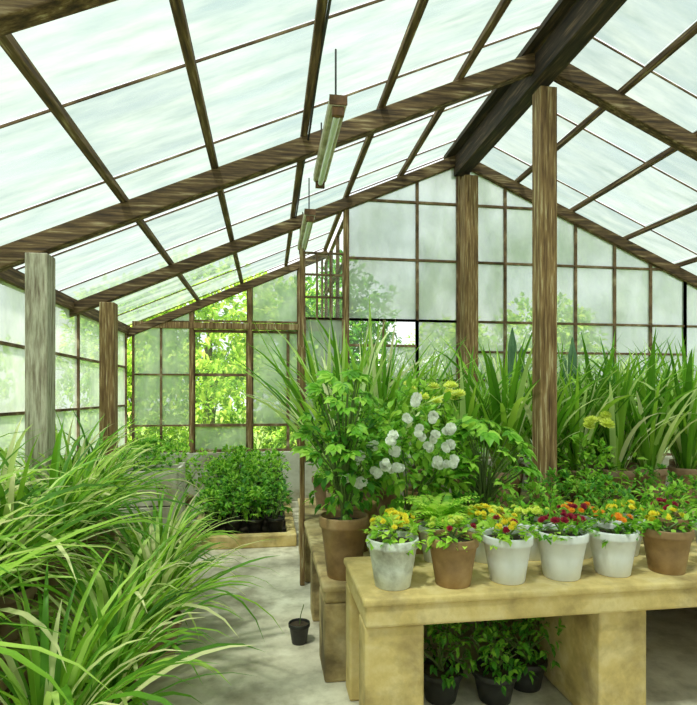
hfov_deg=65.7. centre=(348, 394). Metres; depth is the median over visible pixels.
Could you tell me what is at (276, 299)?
pane
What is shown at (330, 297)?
frame
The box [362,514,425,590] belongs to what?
chrysanthemum
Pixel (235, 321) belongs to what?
frame
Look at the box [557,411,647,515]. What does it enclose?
hydrangea
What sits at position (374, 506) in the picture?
pot
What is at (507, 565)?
pot
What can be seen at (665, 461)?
wall
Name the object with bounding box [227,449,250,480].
seedling
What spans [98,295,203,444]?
tree
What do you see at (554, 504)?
plant
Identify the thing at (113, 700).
pot
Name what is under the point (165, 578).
grassy plant
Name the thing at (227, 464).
seedling
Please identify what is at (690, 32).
purlin
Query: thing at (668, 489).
plant
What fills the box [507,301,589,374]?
tree
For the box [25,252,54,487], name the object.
wooden post
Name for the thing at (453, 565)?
pot
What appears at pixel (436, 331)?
pane
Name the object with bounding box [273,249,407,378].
tree
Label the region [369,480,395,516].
pot
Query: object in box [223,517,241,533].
pot
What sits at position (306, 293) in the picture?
tree
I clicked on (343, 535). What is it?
pot
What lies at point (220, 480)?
seedling
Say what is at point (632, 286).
pane
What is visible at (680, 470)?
pot
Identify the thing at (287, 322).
frame
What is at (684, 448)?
grassy plant
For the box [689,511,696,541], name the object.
chrysanthemum
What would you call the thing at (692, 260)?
purlin
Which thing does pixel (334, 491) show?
pot
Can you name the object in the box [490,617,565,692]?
plant
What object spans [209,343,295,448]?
shrub
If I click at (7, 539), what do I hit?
grassy plant
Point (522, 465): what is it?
pot
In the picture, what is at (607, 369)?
grassy plant
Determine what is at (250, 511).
pot
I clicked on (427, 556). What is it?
pot
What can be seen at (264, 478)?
seedling
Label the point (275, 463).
seedling
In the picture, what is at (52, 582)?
pot
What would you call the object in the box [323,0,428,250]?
purlin
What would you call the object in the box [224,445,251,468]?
seedling
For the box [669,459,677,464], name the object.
pot
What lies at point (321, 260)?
frame
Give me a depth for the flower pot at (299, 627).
3.45 m
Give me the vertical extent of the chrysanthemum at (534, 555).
0.313 m
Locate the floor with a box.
[57,501,696,704]
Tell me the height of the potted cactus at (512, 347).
2.360 m
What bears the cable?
attached to the purlin at (321, 6)
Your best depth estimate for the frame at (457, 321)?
6.24 m
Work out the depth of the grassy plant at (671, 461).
5.65 m
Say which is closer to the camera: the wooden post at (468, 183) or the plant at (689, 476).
the plant at (689, 476)
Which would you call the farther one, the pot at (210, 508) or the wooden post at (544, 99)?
the pot at (210, 508)
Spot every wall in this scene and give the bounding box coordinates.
[134,451,318,503]
[361,455,674,494]
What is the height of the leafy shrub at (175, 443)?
1.091 m
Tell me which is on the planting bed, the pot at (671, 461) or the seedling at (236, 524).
the seedling at (236, 524)
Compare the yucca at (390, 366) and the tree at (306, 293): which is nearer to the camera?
the yucca at (390, 366)
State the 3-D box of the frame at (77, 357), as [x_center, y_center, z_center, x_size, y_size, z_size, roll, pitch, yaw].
[-2.492,-0.085,2.950,0.045,1.656,9.760,0,0,-8]
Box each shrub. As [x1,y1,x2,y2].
[65,378,128,439]
[84,337,181,450]
[120,443,163,464]
[126,436,172,464]
[130,434,183,464]
[137,438,193,486]
[141,349,240,449]
[157,434,217,517]
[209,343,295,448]
[258,340,311,448]
[289,369,392,580]
[305,388,416,551]
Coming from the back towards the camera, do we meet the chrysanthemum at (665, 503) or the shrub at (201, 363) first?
the shrub at (201, 363)
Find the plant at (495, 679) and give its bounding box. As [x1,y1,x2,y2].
[449,619,537,704]
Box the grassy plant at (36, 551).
[0,470,159,704]
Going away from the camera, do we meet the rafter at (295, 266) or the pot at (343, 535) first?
the pot at (343, 535)
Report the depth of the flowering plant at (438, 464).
3.27 m
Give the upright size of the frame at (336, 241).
2.776 m
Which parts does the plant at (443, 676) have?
pot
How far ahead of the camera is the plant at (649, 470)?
4.35 m
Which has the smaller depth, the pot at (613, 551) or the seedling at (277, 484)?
the pot at (613, 551)
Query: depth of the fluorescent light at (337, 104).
3.42 m
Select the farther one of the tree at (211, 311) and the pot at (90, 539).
the tree at (211, 311)
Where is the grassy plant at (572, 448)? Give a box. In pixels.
[521,334,657,502]
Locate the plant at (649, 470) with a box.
[623,463,686,511]
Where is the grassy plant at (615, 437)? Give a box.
[557,335,696,506]
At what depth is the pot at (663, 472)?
5.10 m
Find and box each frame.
[0,314,126,461]
[132,321,188,452]
[194,290,247,322]
[194,329,247,452]
[252,270,297,323]
[252,330,297,451]
[304,251,343,319]
[304,317,343,461]
[307,260,322,323]
[325,220,342,317]
[348,176,457,322]
[348,318,418,380]
[456,321,457,378]
[469,174,686,458]
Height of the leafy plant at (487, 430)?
0.904 m
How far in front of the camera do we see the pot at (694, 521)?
2.80 m
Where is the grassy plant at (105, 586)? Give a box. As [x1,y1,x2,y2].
[2,507,260,696]
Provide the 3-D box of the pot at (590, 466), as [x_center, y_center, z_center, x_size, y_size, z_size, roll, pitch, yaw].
[2.554,0.876,5.588,0.320,0.360,0.320,0,0,-3]
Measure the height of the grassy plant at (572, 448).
1.689 m
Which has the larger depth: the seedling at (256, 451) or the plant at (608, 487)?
the seedling at (256, 451)
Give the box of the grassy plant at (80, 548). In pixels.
[0,441,113,602]
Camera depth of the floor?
3.37 m
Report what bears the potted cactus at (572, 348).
on the floor
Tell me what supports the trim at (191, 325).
on the wall at (293, 475)
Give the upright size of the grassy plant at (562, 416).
1.536 m
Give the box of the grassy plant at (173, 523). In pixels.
[97,472,246,582]
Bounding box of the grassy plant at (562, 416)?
[480,351,619,505]
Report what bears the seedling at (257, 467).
on the planting bed
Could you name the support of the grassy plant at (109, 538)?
on the floor
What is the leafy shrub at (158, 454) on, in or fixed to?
on the floor
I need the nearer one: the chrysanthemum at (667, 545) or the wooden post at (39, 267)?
the chrysanthemum at (667, 545)
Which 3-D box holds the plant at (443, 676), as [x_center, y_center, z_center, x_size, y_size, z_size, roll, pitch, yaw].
[0.504,1.353,2.844,0.482,0.493,0.451,0,0,-17]
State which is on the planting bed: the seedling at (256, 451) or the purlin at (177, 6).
the seedling at (256, 451)
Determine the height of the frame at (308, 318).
1.606 m
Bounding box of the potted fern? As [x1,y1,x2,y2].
[396,492,476,562]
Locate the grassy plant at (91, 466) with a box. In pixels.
[0,411,195,567]
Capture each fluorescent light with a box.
[298,178,315,253]
[313,49,346,188]
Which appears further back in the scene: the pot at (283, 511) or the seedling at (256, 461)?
the seedling at (256, 461)
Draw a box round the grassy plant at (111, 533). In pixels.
[12,409,201,543]
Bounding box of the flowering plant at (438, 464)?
[335,373,481,553]
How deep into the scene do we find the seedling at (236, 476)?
6.46 m
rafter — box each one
[0,0,117,36]
[0,53,696,271]
[69,156,696,316]
[127,250,326,337]
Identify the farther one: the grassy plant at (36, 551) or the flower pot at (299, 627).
the flower pot at (299, 627)
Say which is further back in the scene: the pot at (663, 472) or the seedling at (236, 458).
the seedling at (236, 458)
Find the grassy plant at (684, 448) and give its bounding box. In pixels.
[592,325,696,502]
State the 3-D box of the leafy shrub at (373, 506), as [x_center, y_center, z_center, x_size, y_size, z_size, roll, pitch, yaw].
[0.086,0.501,3.716,0.690,1.109,0.899,0,0,-33]
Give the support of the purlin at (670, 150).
attached to the rafter at (15, 15)
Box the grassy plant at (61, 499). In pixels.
[0,419,205,600]
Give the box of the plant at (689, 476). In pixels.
[678,470,696,511]
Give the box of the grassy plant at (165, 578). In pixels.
[22,488,282,671]
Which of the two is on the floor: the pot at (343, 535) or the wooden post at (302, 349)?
the wooden post at (302, 349)
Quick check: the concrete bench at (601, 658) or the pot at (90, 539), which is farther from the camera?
the pot at (90, 539)
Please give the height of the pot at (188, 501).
0.300 m
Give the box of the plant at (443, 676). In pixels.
[424,622,484,704]
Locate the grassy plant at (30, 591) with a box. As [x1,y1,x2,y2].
[0,428,184,641]
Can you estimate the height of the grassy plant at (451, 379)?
1.561 m
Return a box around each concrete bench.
[0,526,142,704]
[297,492,695,681]
[344,542,696,704]
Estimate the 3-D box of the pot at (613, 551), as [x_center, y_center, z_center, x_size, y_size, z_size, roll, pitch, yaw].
[1.317,0.776,2.694,0.240,0.220,0.240,0,0,-8]
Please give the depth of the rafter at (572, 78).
4.12 m
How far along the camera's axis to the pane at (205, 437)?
8.04 m
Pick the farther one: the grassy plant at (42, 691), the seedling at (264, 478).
the seedling at (264, 478)
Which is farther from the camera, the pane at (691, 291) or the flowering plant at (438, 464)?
the pane at (691, 291)
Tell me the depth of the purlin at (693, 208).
5.92 m
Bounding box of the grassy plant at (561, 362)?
[509,342,637,499]
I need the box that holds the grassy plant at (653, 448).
[564,329,696,503]
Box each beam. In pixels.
[0,268,130,333]
[444,0,626,176]
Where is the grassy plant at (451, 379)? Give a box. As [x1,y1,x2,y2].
[417,347,527,420]
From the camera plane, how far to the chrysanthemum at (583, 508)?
2.95 m
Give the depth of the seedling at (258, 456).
7.43 m
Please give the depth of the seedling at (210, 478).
6.45 m
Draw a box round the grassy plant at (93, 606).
[0,537,233,704]
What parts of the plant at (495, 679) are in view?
pot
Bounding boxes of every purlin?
[0,34,199,300]
[169,0,243,283]
[284,0,327,265]
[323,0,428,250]
[397,0,511,176]
[515,21,696,182]
[570,131,696,211]
[624,204,696,239]
[675,257,696,266]
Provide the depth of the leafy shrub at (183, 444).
7.02 m
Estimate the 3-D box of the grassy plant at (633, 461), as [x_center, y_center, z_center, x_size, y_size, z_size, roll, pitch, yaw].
[3.071,0.177,5.439,1.922,1.758,1.505,0,0,39]
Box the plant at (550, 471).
[516,467,586,516]
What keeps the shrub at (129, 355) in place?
on the ground
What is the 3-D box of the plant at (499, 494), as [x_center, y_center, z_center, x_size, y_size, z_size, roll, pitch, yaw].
[1.073,0.812,4.101,0.536,0.488,0.553,0,0,32]
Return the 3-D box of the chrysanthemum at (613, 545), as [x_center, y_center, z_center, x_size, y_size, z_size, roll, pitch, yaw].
[1.316,0.720,2.688,0.307,0.331,0.276,0,0,-8]
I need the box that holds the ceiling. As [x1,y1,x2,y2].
[0,0,696,324]
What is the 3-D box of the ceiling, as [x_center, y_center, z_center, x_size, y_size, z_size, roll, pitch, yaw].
[1.688,-1.928,3.598,8.640,1.893,10.020,0,0,-8]
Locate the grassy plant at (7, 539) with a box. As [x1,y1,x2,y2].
[0,429,118,597]
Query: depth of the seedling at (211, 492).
5.81 m
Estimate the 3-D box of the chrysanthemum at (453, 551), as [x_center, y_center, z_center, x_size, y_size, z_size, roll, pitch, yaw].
[0.483,0.726,2.547,0.278,0.320,0.308,0,0,-8]
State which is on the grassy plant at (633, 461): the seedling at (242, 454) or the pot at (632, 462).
the pot at (632, 462)
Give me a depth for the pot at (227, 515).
6.12 m
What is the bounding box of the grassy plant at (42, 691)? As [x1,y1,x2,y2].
[0,539,261,704]
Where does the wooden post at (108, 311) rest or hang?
on the floor
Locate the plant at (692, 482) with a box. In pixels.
[679,479,696,518]
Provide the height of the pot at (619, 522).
0.200 m
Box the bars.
[0,0,696,325]
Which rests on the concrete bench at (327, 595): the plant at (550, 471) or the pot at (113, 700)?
the plant at (550, 471)
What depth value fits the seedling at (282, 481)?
6.25 m
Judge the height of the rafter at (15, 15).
1.984 m
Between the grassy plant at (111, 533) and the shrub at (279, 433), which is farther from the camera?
the shrub at (279, 433)
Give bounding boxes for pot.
[0,578,37,641]
[26,549,75,600]
[73,528,98,567]
[75,681,142,703]
[93,515,117,543]
[143,609,181,671]
[185,494,193,517]
[202,517,220,532]
[204,508,222,527]
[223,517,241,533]
[225,509,241,517]
[245,516,264,532]
[247,507,263,516]
[266,515,284,532]
[267,506,285,515]
[288,604,309,645]
[312,475,334,510]
[319,510,368,580]
[326,489,363,509]
[336,499,376,551]
[366,530,418,590]
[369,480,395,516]
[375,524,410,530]
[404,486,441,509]
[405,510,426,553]
[418,521,454,562]
[427,529,478,588]
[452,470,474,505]
[464,518,507,563]
[481,528,533,584]
[486,468,521,508]
[492,463,524,499]
[516,516,551,560]
[534,524,588,581]
[586,523,639,577]
[588,463,606,471]
[600,513,644,556]
[625,460,638,496]
[631,465,667,503]
[640,522,694,575]
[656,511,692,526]
[667,465,696,502]
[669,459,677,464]
[692,519,696,541]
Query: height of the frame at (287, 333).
1.818 m
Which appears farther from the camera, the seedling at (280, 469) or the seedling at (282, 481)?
the seedling at (280, 469)
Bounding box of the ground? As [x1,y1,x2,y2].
[85,411,276,448]
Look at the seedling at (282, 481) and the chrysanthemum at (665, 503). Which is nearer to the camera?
the chrysanthemum at (665, 503)
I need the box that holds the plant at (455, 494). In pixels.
[435,483,500,529]
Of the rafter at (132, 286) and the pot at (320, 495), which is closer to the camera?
the pot at (320, 495)
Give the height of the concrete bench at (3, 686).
0.424 m
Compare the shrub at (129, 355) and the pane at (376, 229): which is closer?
the pane at (376, 229)
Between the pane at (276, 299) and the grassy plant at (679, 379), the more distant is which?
the pane at (276, 299)
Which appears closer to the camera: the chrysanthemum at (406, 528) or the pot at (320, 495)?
the chrysanthemum at (406, 528)
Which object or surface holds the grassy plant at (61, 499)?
on the concrete bench at (3, 686)
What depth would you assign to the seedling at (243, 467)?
6.80 m
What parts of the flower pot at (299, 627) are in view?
pot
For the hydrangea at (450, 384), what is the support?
on the concrete bench at (327, 595)
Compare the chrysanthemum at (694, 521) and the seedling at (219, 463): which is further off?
the seedling at (219, 463)
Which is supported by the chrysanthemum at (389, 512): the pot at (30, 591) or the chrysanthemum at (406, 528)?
the chrysanthemum at (406, 528)
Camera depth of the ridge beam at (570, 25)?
4.31 m
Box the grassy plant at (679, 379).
[643,341,696,393]
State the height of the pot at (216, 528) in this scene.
0.160 m
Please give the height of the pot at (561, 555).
0.225 m
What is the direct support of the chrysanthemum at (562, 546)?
on the concrete bench at (601, 658)
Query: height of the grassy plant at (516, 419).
1.775 m
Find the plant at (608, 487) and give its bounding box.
[562,467,637,517]
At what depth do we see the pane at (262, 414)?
8.15 m
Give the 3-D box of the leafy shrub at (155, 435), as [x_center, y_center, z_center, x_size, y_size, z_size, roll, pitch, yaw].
[-2.581,1.054,7.276,0.694,1.091,0.899,0,0,18]
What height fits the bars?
1.890 m
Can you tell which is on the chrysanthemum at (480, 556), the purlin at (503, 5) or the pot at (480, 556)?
the pot at (480, 556)
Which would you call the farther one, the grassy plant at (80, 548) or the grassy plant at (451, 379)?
the grassy plant at (451, 379)
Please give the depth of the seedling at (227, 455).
7.37 m
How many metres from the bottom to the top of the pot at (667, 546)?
0.220 m
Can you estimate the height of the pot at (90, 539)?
0.240 m
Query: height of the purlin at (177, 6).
0.050 m
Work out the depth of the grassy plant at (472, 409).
4.79 m
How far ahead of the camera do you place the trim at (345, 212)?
6.04 m
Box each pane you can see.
[0,282,124,475]
[134,314,188,424]
[195,426,245,449]
[253,271,296,321]
[253,333,296,423]
[306,320,341,441]
[349,168,455,319]
[349,381,455,457]
[386,347,415,378]
[419,322,455,378]
[470,172,682,455]
[687,284,696,377]
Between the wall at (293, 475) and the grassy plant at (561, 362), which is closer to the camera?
the grassy plant at (561, 362)
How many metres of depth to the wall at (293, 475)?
8.13 m
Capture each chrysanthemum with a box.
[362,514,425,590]
[372,507,421,533]
[424,512,485,588]
[462,503,510,563]
[469,512,540,584]
[501,500,556,560]
[528,509,592,581]
[556,498,599,558]
[585,504,644,577]
[598,498,646,556]
[634,505,696,575]
[642,497,696,526]
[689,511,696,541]
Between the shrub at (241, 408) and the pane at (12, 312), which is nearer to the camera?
the pane at (12, 312)
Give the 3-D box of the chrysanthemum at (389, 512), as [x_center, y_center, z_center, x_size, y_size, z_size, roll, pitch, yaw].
[0.250,0.737,2.811,0.282,0.299,0.289,0,0,4]
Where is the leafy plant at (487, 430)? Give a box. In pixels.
[431,418,543,518]
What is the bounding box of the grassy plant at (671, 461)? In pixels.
[592,333,694,464]
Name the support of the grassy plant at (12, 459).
on the concrete bench at (3, 686)
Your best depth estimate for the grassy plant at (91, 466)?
3.71 m
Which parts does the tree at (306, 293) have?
crown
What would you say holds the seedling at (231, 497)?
on the planting bed
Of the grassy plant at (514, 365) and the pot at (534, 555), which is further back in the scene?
the grassy plant at (514, 365)
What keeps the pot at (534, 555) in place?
on the chrysanthemum at (534, 555)
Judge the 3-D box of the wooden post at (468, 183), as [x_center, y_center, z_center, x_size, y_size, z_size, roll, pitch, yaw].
[1.364,-0.430,6.108,0.160,4.060,0.160,0,0,-8]
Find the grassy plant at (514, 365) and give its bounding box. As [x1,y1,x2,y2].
[453,337,581,499]
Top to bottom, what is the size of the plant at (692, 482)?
0.519 m
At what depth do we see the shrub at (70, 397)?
9.49 m
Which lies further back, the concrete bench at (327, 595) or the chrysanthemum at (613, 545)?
the concrete bench at (327, 595)
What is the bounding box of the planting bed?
[188,496,296,550]
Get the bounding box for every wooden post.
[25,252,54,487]
[99,302,117,463]
[300,347,304,585]
[460,175,477,382]
[532,86,556,516]
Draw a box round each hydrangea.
[363,380,482,509]
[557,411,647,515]
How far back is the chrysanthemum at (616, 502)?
3.01 m
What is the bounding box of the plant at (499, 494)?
[460,468,526,515]
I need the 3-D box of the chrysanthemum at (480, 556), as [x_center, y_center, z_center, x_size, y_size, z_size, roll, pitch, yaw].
[0.765,0.736,2.907,0.311,0.300,0.300,0,0,-8]
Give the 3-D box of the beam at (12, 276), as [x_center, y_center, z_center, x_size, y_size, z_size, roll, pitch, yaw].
[-2.504,-0.940,2.963,0.110,0.120,10.000,0,0,-8]
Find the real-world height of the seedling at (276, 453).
0.776 m
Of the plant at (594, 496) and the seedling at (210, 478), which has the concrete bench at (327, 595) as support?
the plant at (594, 496)
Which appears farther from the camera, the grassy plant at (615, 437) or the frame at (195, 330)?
the frame at (195, 330)
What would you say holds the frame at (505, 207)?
attached to the wall at (665, 461)
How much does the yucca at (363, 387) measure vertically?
1.760 m
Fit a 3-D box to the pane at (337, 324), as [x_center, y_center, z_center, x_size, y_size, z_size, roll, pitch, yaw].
[-0.274,-0.060,6.025,0.435,1.580,0.001,0,0,-8]
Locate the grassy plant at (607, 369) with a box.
[527,333,675,471]
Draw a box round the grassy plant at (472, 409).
[389,336,531,505]
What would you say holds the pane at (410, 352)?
attached to the wall at (665, 461)
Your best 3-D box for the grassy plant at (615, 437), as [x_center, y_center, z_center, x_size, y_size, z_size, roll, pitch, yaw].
[2.744,0.221,5.093,1.802,1.669,1.412,0,0,-41]
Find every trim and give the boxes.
[132,269,320,452]
[300,176,462,387]
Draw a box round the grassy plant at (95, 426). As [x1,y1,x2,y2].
[0,414,155,504]
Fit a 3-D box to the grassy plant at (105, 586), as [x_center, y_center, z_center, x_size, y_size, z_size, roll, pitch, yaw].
[-1.178,1.120,2.823,1.491,0.960,1.372,0,0,37]
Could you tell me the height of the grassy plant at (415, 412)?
1.596 m
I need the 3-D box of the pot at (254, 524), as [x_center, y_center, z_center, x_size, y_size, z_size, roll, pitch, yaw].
[-1.025,1.428,5.913,0.210,0.160,0.210,0,0,-8]
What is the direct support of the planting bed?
on the floor
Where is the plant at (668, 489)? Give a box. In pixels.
[623,479,696,527]
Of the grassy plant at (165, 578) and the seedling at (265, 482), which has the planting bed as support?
the seedling at (265, 482)
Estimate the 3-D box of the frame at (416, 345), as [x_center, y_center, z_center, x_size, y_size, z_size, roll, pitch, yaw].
[0.388,-0.510,6.124,0.833,0.706,0.045,0,0,-8]
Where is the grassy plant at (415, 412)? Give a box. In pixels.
[378,344,478,485]
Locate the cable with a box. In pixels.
[295,0,331,217]
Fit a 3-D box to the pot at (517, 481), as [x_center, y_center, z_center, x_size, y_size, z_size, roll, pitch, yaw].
[1.431,0.876,4.985,0.320,0.360,0.320,0,0,23]
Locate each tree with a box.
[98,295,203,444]
[118,250,285,423]
[227,280,362,445]
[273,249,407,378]
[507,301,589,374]
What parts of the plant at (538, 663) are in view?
pot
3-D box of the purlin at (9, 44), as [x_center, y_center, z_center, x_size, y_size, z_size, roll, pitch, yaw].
[-1.505,-1.412,3.112,0.050,0.050,10.000,0,0,-8]
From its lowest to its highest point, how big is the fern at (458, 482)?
0.360 m
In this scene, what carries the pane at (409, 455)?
attached to the wall at (665, 461)
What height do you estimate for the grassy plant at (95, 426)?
1.017 m
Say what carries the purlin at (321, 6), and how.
attached to the ceiling
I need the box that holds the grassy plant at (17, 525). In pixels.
[0,432,171,671]
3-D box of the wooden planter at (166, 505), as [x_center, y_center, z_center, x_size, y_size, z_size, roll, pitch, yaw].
[-2.049,1.004,5.309,0.788,1.193,0.531,0,0,-8]
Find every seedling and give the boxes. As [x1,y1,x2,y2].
[192,479,229,527]
[194,485,230,532]
[200,459,236,510]
[200,475,231,520]
[204,458,233,490]
[208,444,239,468]
[209,455,236,482]
[209,487,252,533]
[214,478,246,517]
[220,462,255,514]
[222,471,248,506]
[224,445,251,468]
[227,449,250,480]
[227,454,256,488]
[234,483,273,532]
[235,468,274,506]
[236,475,274,516]
[241,464,266,496]
[245,451,270,478]
[245,458,271,485]
[247,448,269,474]
[253,485,293,532]
[259,468,287,496]
[260,447,285,472]
[261,480,292,515]
[262,448,290,479]
[262,459,288,489]
[262,474,288,506]
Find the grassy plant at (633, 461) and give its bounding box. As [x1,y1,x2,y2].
[573,330,696,496]
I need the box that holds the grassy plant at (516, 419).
[423,333,604,508]
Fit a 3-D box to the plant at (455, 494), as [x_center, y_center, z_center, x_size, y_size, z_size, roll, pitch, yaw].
[0.735,0.796,3.273,0.530,0.519,0.496,0,0,16]
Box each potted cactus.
[508,327,524,458]
[562,337,576,389]
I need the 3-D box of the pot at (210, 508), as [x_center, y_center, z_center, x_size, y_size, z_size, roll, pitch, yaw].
[-1.536,1.405,6.151,0.210,0.205,0.210,0,0,41]
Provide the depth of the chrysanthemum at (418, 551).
3.29 m
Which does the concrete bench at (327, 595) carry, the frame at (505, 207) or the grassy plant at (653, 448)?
the grassy plant at (653, 448)
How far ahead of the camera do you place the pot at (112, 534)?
4.17 m
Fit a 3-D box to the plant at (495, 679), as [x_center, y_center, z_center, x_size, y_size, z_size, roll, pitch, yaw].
[0.750,1.353,2.854,0.482,0.493,0.451,0,0,-15]
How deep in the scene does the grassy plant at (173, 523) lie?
4.26 m
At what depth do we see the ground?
24.91 m
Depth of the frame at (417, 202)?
6.16 m
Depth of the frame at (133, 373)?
7.90 m
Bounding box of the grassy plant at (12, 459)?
[1,416,145,566]
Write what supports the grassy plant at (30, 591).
on the concrete bench at (3, 686)
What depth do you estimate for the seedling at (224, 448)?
7.66 m
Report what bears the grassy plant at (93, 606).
on the floor
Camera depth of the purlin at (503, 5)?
4.05 m
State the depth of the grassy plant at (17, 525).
2.31 m
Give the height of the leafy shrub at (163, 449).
1.091 m
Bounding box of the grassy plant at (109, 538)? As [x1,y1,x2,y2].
[70,482,257,619]
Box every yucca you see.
[212,306,483,509]
[235,320,431,510]
[256,295,484,498]
[276,306,481,516]
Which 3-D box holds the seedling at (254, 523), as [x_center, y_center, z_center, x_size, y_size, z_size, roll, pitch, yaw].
[-1.040,1.233,5.908,0.419,0.550,0.420,0,0,-29]
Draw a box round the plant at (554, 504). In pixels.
[503,481,590,523]
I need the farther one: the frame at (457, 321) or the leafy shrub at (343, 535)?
the frame at (457, 321)
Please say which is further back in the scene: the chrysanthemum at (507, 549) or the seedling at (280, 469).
the seedling at (280, 469)
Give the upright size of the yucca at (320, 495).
1.747 m
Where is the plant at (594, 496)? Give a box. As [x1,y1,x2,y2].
[573,474,641,522]
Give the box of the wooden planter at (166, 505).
[104,437,184,559]
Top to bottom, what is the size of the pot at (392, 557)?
0.225 m
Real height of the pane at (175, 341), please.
2.096 m
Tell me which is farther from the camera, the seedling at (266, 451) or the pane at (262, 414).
the pane at (262, 414)

